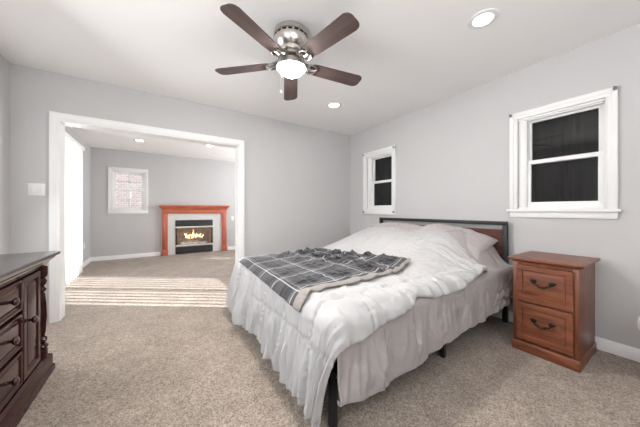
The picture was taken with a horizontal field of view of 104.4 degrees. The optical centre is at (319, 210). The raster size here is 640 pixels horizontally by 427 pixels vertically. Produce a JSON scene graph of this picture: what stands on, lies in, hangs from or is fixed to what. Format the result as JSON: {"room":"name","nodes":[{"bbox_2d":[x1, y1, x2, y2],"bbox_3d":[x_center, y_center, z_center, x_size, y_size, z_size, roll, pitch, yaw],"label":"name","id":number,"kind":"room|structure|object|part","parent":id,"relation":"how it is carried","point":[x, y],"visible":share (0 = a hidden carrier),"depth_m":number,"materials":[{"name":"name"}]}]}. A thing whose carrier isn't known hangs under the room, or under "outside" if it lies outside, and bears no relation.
{"room":"bedroom","nodes":[
{"label":"bedroom","id":0,"kind":"room"},
{"bbox_2d":[0,54,9,253],"bbox_3d":[-1.495,-0.128,0.070,0.160,2.440,5.153,0,0,-33],"label":"wall","id":1,"kind":"structure","parent":0,"point":[4,64],"depth_m":2.19,"materials":[{"name":"grey paint"}]},
{"bbox_2d":[65,126,90,261],"bbox_3d":[-3.999,-0.128,3.778,0.160,2.440,3.500,0,0,-33],"label":"wall","id":2,"kind":"structure","parent":0,"point":[87,153],"depth_m":4.98,"materials":[{"name":"grey paint"}]},
{"bbox_2d":[65,131,84,285],"bbox_3d":[-3.656,-0.013,3.523,0.135,2.150,1.820,0,0,-33],"label":"vertical blinds","id":3,"kind":"object","parent":2,"relation":"attached to","point":[74,150],"visible":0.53,"depth_m":3.82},
{"bbox_2d":[83,257,90,267],"bbox_3d":[-4.610,1.046,4.872,0.014,0.092,1.000,0,0,-33],"label":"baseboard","id":4,"kind":"structure","parent":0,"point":[87,261],"depth_m":4.95,"materials":[{"name":"white wood"}]},
{"bbox_2d":[91,147,234,256],"bbox_3d":[-3.019,-0.128,6.628,5.000,2.440,0.200,0,0,-33],"label":"wall","id":5,"kind":"structure","parent":0,"point":[172,180],"depth_m":5.89,"materials":[{"name":"grey paint"}]},
{"bbox_2d":[108,167,147,213],"bbox_3d":[-4.368,-0.441,5.672,0.723,1.033,0.124,0,0,-33],"label":"window","id":6,"kind":"structure","parent":5,"relation":"in","point":[112,209],"depth_m":5.65,"materials":[{"name":"white wood"}]},
{"bbox_3d":[-4.341,0.039,5.630,0.723,0.074,0.024,0,0,-33],"label":"sill","id":7,"kind":"part","parent":6,"relation":"part of","materials":[{"name":"white wood"}]},
{"bbox_3d":[-4.393,-0.649,5.710,0.539,0.432,0.022,0,0,-33],"label":"sash","id":8,"kind":"part","parent":6,"relation":"part of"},
{"bbox_3d":[-4.381,-0.242,5.691,0.539,0.452,0.022,0,0,-33],"label":"sash","id":9,"kind":"part","parent":6,"relation":"part of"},
{"bbox_2d":[91,246,234,261],"bbox_3d":[-2.961,1.046,6.539,4.600,0.092,0.014,0,0,-33],"label":"baseboard","id":10,"kind":"structure","parent":5,"relation":"attached to","point":[113,257],"depth_m":5.62,"materials":[{"name":"white wood"}]},
{"bbox_2d":[10,63,349,322],"bbox_3d":[-0.981,-0.128,3.572,4.933,2.440,0.147,0,0,-33],"label":"wall opening","id":11,"kind":"structure","parent":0,"point":[297,177],"depth_m":3.37,"materials":[{"name":"grey paint"}]},
{"bbox_2d":[28,183,44,195],"bbox_3d":[-2.694,-0.198,2.357,0.115,0.115,0.012,0,0,-33],"label":"light switch","id":12,"kind":"object","parent":11,"relation":"attached to","point":[38,189],"visible":1,"depth_m":2.36,"materials":[{"name":"white plastic"}]},
{"bbox_2d":[49,111,244,323],"bbox_3d":[-1.879,0.067,2.985,1.882,2.051,0.199,0,0,-33],"label":"door frame","id":13,"kind":"structure","parent":11,"relation":"attached to","point":[55,118],"depth_m":2.53,"materials":[{"name":"white wood"}]},
{"bbox_2d":[0,0,639,161],"bbox_3d":[-0.515,-1.408,2.889,5.500,0.120,9.400,0,0,-33],"label":"ceiling","id":14,"kind":"structure","parent":0,"point":[409,56],"depth_m":2.07,"materials":[{"name":"white paint"}]},
{"bbox_2d":[215,3,361,100],"bbox_3d":[-0.185,-1.094,1.885,1.178,0.508,1.185,0,0,-33],"label":"ceiling fan","id":15,"kind":"object","parent":14,"relation":"hanging from","point":[290,44],"visible":1,"depth_m":1.78,"materials":[{"name":"brown wood"}]},
{"bbox_3d":[-0.596,-1.113,1.959,0.468,0.032,0.132,0,0,11],"label":"blade","id":16,"kind":"part","parent":15,"relation":"part of","materials":[{"name":"brown wood"}]},
{"bbox_3d":[-0.403,-1.113,1.551,0.132,0.032,0.468,0,0,29],"label":"blade","id":17,"kind":"part","parent":15,"relation":"part of","materials":[{"name":"brown wood"}]},
{"bbox_3d":[-0.219,-1.060,1.888,0.198,0.081,0.198,0,0,-33],"label":"glass globe","id":18,"kind":"part","parent":15,"relation":"part of","materials":[{"name":"white glass"}]},
{"bbox_3d":[-0.268,-1.113,2.269,0.132,0.032,0.468,0,0,-7],"label":"blade","id":19,"kind":"part","parent":15,"relation":"part of","materials":[{"name":"brown wood"}]},
{"bbox_3d":[0.045,-1.113,1.609,0.132,0.032,0.468,0,0,-43],"label":"blade","id":20,"kind":"part","parent":15,"relation":"part of","materials":[{"name":"brown wood"}]},
{"bbox_3d":[0.128,-1.113,2.052,0.468,0.032,0.132,0,0,-25],"label":"blade","id":21,"kind":"part","parent":15,"relation":"part of","materials":[{"name":"brown wood"}]},
{"bbox_2d":[327,102,340,107],"bbox_3d":[0.179,-1.343,3.177,0.190,0.010,0.190,0,0,-33],"label":"recessed light","id":22,"kind":"object","parent":14,"relation":"in","point":[331,104],"visible":1,"depth_m":3.17,"materials":[{"name":"white"}]},
{"bbox_2d":[467,8,499,28],"bbox_3d":[1.149,-1.343,1.748,0.190,0.010,0.190,0,0,-33],"label":"recessed light","id":23,"kind":"object","parent":14,"relation":"in","point":[483,18],"visible":1,"depth_m":1.74,"materials":[{"name":"white"}]},
{"bbox_2d":[17,249,639,426],"bbox_3d":[-0.638,1.152,3.078,5.500,0.120,9.850,0,0,-33],"label":"floor","id":24,"kind":"structure","parent":0,"point":[153,341],"depth_m":1.62,"materials":[{"name":"beige carpet"}]},
{"bbox_2d":[0,251,60,426],"bbox_3d":[-1.564,0.688,0.851,0.539,0.808,1.805,0,0,-33],"label":"dresser","id":25,"kind":"object","parent":24,"relation":"on","point":[26,364],"visible":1,"depth_m":1.36,"materials":[{"name":"brown wood"}]},
{"bbox_3d":[-1.397,0.861,0.984,0.018,0.182,0.895,0,0,-33],"label":"drawer","id":26,"kind":"part","parent":25,"relation":"part of","materials":[{"name":"brown wood"}]},
{"bbox_3d":[-1.397,0.658,0.984,0.018,0.183,0.895,0,0,-33],"label":"drawer","id":27,"kind":"part","parent":25,"relation":"part of","materials":[{"name":"brown wood"}]},
{"bbox_3d":[-1.397,0.464,0.984,0.018,0.167,0.895,0,0,-33],"label":"drawer","id":28,"kind":"part","parent":25,"relation":"part of","materials":[{"name":"brown wood"}]},
{"bbox_3d":[-1.528,0.853,1.229,0.052,0.040,0.040,0,0,-33],"label":"knob","id":29,"kind":"part","parent":25,"relation":"part of","materials":[{"name":"metal"}]},
{"bbox_3d":[-1.528,0.650,1.229,0.052,0.040,0.040,0,0,-33],"label":"knob","id":30,"kind":"part","parent":25,"relation":"part of","materials":[{"name":"metal"}]},
{"bbox_3d":[-1.528,0.456,1.229,0.052,0.040,0.040,0,0,-33],"label":"knob","id":31,"kind":"part","parent":25,"relation":"part of","materials":[{"name":"brown wood"}]},
{"bbox_3d":[-1.716,0.666,1.471,0.018,0.572,0.230,0,0,-33],"label":"door","id":32,"kind":"part","parent":25,"relation":"part of","materials":[{"name":"brown wood"}]},
{"bbox_3d":[-1.638,0.622,1.409,0.052,0.040,0.040,0,0,-33],"label":"knob","id":33,"kind":"part","parent":25,"relation":"part of","materials":[{"name":"brown metal"}]},
{"bbox_3d":[-1.824,0.667,1.617,0.076,0.598,0.075,0,0,-33],"label":"carved post","id":34,"kind":"part","parent":25,"relation":"part of","materials":[{"name":"brown wood"}]},
{"bbox_2d":[159,205,229,255],"bbox_3d":[-3.276,0.485,6.514,1.607,1.214,0.591,0,0,-33],"label":"fireplace","id":35,"kind":"object","parent":24,"relation":"on","point":[177,220],"visible":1,"depth_m":6.36,"materials":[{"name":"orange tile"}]},
{"bbox_2d":[182,239,204,242],"bbox_3d":[-3.318,0.814,6.521,0.554,0.094,0.088,0,0,-36],"label":"log","id":36,"kind":"object","parent":35,"relation":"on","point":[195,240],"visible":0.84,"depth_m":6.49,"materials":[{"name":"brown wood"}]},
{"bbox_2d":[180,241,206,244],"bbox_3d":[-3.309,0.850,6.508,0.653,0.067,0.289,0,0,-33],"label":"chunks","id":37,"kind":"object","parent":35,"relation":"in","point":[181,243],"visible":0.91,"depth_m":6.42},
{"bbox_3d":[-3.203,0.660,6.343,0.856,0.823,0.036,0,0,-33],"label":"firebox frame","id":38,"kind":"part","parent":35,"relation":"part of","materials":[{"name":"black metal"}]},
{"bbox_2d":[159,205,229,209],"bbox_3d":[-3.155,-0.062,6.330,1.607,0.119,0.151,0,0,-33],"label":"mantel shelf","id":39,"kind":"object","parent":35,"relation":"attached to","point":[164,207],"depth_m":6.23,"materials":[{"name":"red wood"}]},
{"bbox_2d":[328,217,507,426],"bbox_3d":[0.498,0.601,2.515,2.143,0.982,1.675,0,0,-33],"label":"bed","id":40,"kind":"object","parent":24,"relation":"on","point":[501,246],"visible":0.2,"depth_m":2.42,"materials":[{"name":"black metal"}]},
{"bbox_3d":[0.065,0.972,1.253,0.036,0.240,0.036,0,0,-33],"label":"leg","id":41,"kind":"part","parent":40,"relation":"part of","materials":[{"name":"black metal"}]},
{"bbox_3d":[-0.382,0.832,1.937,0.030,0.050,1.660,0,0,-33],"label":"foot rail","id":42,"kind":"part","parent":40,"relation":"part of","materials":[{"name":"black metal"}]},
{"bbox_2d":[225,227,487,426],"bbox_3d":[0.247,0.650,2.369,1.930,0.880,1.886,0,0,-33],"label":"comforter","id":43,"kind":"object","parent":40,"relation":"on","point":[304,346],"visible":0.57,"depth_m":1.58,"materials":[{"name":"white fabric"}]},
{"bbox_2d":[239,247,410,311],"bbox_3d":[0.000,0.481,2.244,1.162,0.183,1.345,0,0,-33],"label":"throw blanket","id":44,"kind":"object","parent":43,"relation":"on","point":[292,275],"visible":1,"depth_m":1.95,"materials":[{"name":"grey fabric"}]},
{"bbox_3d":[0.915,0.972,1.850,0.036,0.240,0.036,0,0,-33],"label":"leg","id":45,"kind":"part","parent":40,"relation":"part of","materials":[{"name":"black metal"}]},
{"bbox_3d":[1.372,0.129,3.101,0.040,0.037,1.650,0,0,-33],"label":"rail","id":46,"kind":"part","parent":40,"relation":"part of","materials":[{"name":"black metal"}]},
{"bbox_3d":[1.372,0.432,3.101,0.024,0.480,1.574,0,0,-33],"label":"headboard panel","id":47,"kind":"part","parent":40,"relation":"part of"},
{"bbox_3d":[1.812,0.620,2.427,0.040,0.945,0.040,0,0,-33],"label":"post","id":48,"kind":"part","parent":40,"relation":"part of","materials":[{"name":"black metal"}]},
{"bbox_2d":[508,251,599,372],"bbox_3d":[1.819,0.730,1.939,0.518,0.724,0.425,0,0,-33],"label":"nightstand","id":49,"kind":"object","parent":24,"relation":"on","point":[554,293],"visible":1,"depth_m":1.80,"materials":[{"name":"brown wood"}]},
{"bbox_3d":[1.617,0.837,1.807,0.035,0.060,0.148,0,0,-33],"label":"handle","id":50,"kind":"part","parent":49,"relation":"part of","materials":[{"name":"metal"}]},
{"bbox_3d":[1.617,0.543,1.807,0.035,0.060,0.148,0,0,-33],"label":"handle","id":51,"kind":"part","parent":49,"relation":"part of","materials":[{"name":"metal"}]},
{"bbox_3d":[1.642,0.853,1.823,0.032,0.282,0.319,0,0,-33],"label":"drawer","id":52,"kind":"part","parent":49,"relation":"part of","materials":[{"name":"brown wood"}]},
{"bbox_3d":[1.642,0.559,1.823,0.032,0.275,0.319,0,0,-33],"label":"drawer","id":53,"kind":"part","parent":49,"relation":"part of","materials":[{"name":"brown wood"}]},
{"bbox_3d":[1.650,0.699,1.828,0.018,0.617,0.371,0,0,-33],"label":"frame","id":54,"kind":"part","parent":49,"relation":"part of","materials":[{"name":"brown wood"}]},
{"bbox_2d":[335,229,512,406],"bbox_3d":[0.482,0.578,2.465,2.095,0.766,1.813,0,0,-33],"label":"sheet","id":55,"kind":"object","parent":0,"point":[365,368],"visible":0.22,"depth_m":1.50,"materials":[{"name":"white fabric"}]},
{"bbox_2d":[374,222,422,230],"bbox_3d":[0.935,0.279,3.294,0.426,0.237,0.740,0,0,-33],"label":"pillow","id":56,"kind":"object","parent":55,"relation":"on","point":[405,226],"visible":0.37,"depth_m":3.16,"materials":[{"name":"white fabric"}]},
{"bbox_2d":[419,224,497,259],"bbox_3d":[1.362,0.306,2.641,0.475,0.316,0.785,0,0,-38],"label":"pillow","id":57,"kind":"object","parent":55,"relation":"on","point":[477,243],"visible":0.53,"depth_m":2.43,"materials":[{"name":"white fabric"}]},
{"bbox_2d":[350,23,639,348],"bbox_3d":[2.021,-0.128,2.369,0.160,2.440,5.153,0,0,-33],"label":"wall","id":58,"kind":"structure","parent":0,"point":[452,153],"depth_m":2.41,"materials":[{"name":"grey paint"}]},
{"bbox_2d":[363,145,395,214],"bbox_3d":[0.952,-0.441,3.914,0.110,1.013,0.678,0,0,-33],"label":"window","id":59,"kind":"structure","parent":58,"relation":"in","point":[372,156],"depth_m":3.99,"materials":[{"name":"white wood"}]},
{"bbox_3d":[0.916,0.029,3.891,0.024,0.074,0.678,0,0,-33],"label":"sill","id":60,"kind":"part","parent":59,"relation":"part of","materials":[{"name":"white wood"}]},
{"bbox_3d":[0.983,-0.247,3.894,0.022,0.442,0.447,0,0,-33],"label":"sash","id":61,"kind":"part","parent":59,"relation":"part of","materials":[{"name":"white wood"}]},
{"bbox_3d":[1.002,-0.644,3.906,0.022,0.422,0.447,0,0,-33],"label":"sash","id":62,"kind":"part","parent":59,"relation":"part of","materials":[{"name":"white wood"}]},
{"bbox_2d":[374,156,391,205],"bbox_3d":[1.030,-0.441,3.965,0.019,0.845,0.510,0,0,-33],"label":"curtain","id":63,"kind":"object","parent":59,"relation":"hanging from","point":[382,192],"visible":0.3,"depth_m":3.99,"materials":[{"name":"black fabric"}]},
{"bbox_2d":[506,86,621,218],"bbox_3d":[2.080,-0.434,2.169,0.130,1.002,0.724,0,0,-33],"label":"window","id":64,"kind":"structure","parent":58,"relation":"in","point":[606,207],"depth_m":2.10,"materials":[{"name":"white wood"}]},
{"bbox_3d":[2.045,0.003,2.146,0.045,0.022,0.724,0,0,-33],"label":"sill","id":65,"kind":"part","parent":64,"relation":"part of","materials":[{"name":"white wood"}]},
{"bbox_2d":[532,108,598,201],"bbox_3d":[2.168,-0.441,2.227,0.018,0.845,0.542,0,0,-33],"label":"window pane","id":66,"kind":"object","parent":64,"relation":"hanging from","point":[578,133],"visible":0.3,"depth_m":2.20,"materials":[{"name":"black glass"}]},
{"bbox_3d":[2.132,-0.644,2.178,0.022,0.422,0.502,0,0,-33],"label":"sash","id":67,"kind":"part","parent":64,"relation":"part of","materials":[{"name":"white wood"}]},
{"bbox_3d":[2.114,-0.247,2.166,0.022,0.442,0.502,0,0,-33],"label":"sash","id":68,"kind":"part","parent":64,"relation":"part of","materials":[{"name":"white wood"}]},
{"bbox_2d":[491,310,639,361],"bbox_3d":[1.949,1.046,2.321,0.014,0.092,5.153,0,0,-33],"label":"baseboard","id":69,"kind":"structure","parent":58,"relation":"attached to","point":[632,353],"depth_m":1.88,"materials":[{"name":"white wood"}]},
{"label":"outside","id":70,"kind":"structure","parent":0,"visible":0},
{"bbox_3d":[-6.907,1.202,0.861,7.380,0.100,15.000,0,0,-33],"label":"ground","id":71,"kind":"structure","parent":70,"visible":0},
{"bbox_2d":[116,173,141,206],"bbox_3d":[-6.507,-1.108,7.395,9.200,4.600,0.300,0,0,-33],"label":"neighbouring house","id":72,"kind":"structure","parent":71,"relation":"on","point":[119,177],"depth_m":7.61,"materials":[{"name":"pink brick"}]}
]}

